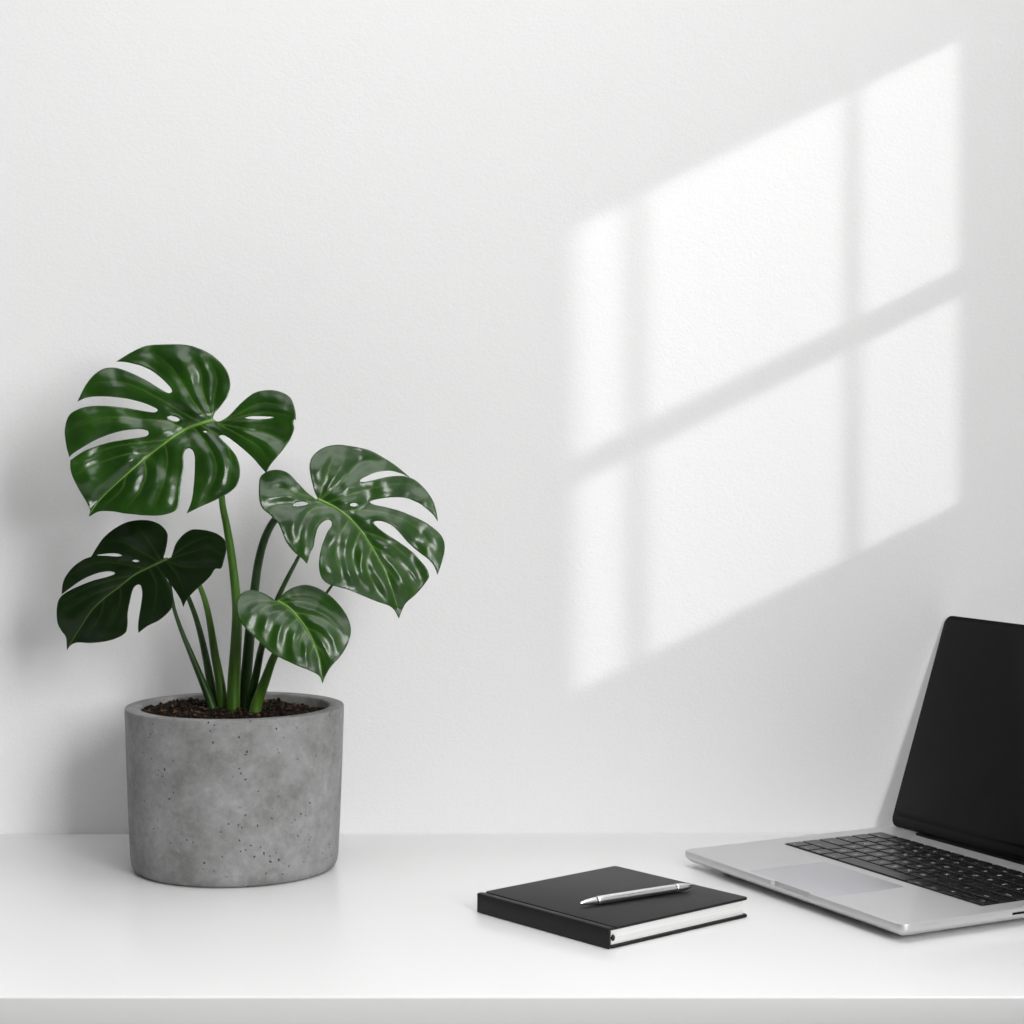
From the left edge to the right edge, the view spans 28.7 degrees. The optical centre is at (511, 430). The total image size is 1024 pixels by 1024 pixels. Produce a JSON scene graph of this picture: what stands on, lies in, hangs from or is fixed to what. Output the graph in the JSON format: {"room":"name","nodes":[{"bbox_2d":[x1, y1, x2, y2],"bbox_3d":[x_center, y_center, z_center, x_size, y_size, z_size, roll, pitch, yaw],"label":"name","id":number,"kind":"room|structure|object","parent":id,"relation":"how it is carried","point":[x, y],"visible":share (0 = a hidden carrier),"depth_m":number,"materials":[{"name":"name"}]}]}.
{"room":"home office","nodes":[
{"label":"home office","id":0,"kind":"room"},
{"bbox_2d":[0,0,1023,833],"bbox_3d":[-0.790,-0.182,2.045,3.620,2.635,0.120,0,0,0],"label":"wall","id":1,"kind":"structure","parent":0,"point":[691,331],"depth_m":1.98,"materials":[{"name":"white paint"}]},
{"bbox_3d":[-0.790,1.160,0.252,3.620,0.050,3.704,0,0,0],"label":"floor","id":2,"kind":"structure","parent":0,"visible":0},
{"bbox_2d":[0,834,1023,1023],"bbox_3d":[-0.135,0.767,1.698,2.230,0.735,0.571,0,0,0],"label":"desk","id":3,"kind":"object","parent":2,"relation":"on","point":[394,932],"visible":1,"depth_m":1.53,"materials":[{"name":"white paint"}]},
{"bbox_2d":[124,691,343,887],"bbox_3d":[-0.255,0.326,1.838,0.200,0.148,0.200,0,0,0],"label":"pot","id":4,"kind":"object","parent":3,"relation":"on","point":[226,789],"depth_m":1.76,"materials":[{"name":"concrete"}]},
{"bbox_2d":[57,344,444,887],"bbox_3d":[-0.241,0.161,1.838,0.360,0.478,0.199,0,0,0],"label":"monstera","id":5,"kind":"object","parent":3,"relation":"on","point":[240,785],"visible":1,"depth_m":1.79,"materials":[{"name":"plant"}]},
{"bbox_2d":[477,866,746,948],"bbox_3d":[0.083,0.392,1.653,0.159,0.016,0.158,0,0,-41],"label":"notebook","id":6,"kind":"object","parent":3,"relation":"on","point":[552,905],"visible":0.99,"depth_m":1.62,"materials":[{"name":"black leather"}]},
{"bbox_2d":[580,883,691,904],"bbox_3d":[0.102,0.380,1.639,0.113,0.007,0.007,0,0,-33],"label":"ballpoint pen","id":7,"kind":"object","parent":6,"relation":"on","point":[674,888],"visible":1,"depth_m":1.64,"materials":[{"name":"silver metal"}]},
{"bbox_2d":[685,616,1023,935],"bbox_3d":[0.368,0.291,1.770,0.313,0.217,0.318,0,0,-28],"label":"laptop","id":8,"kind":"object","parent":3,"relation":"on","point":[953,856],"visible":1,"depth_m":1.84,"materials":[{"name":"silver metal"}]}
]}

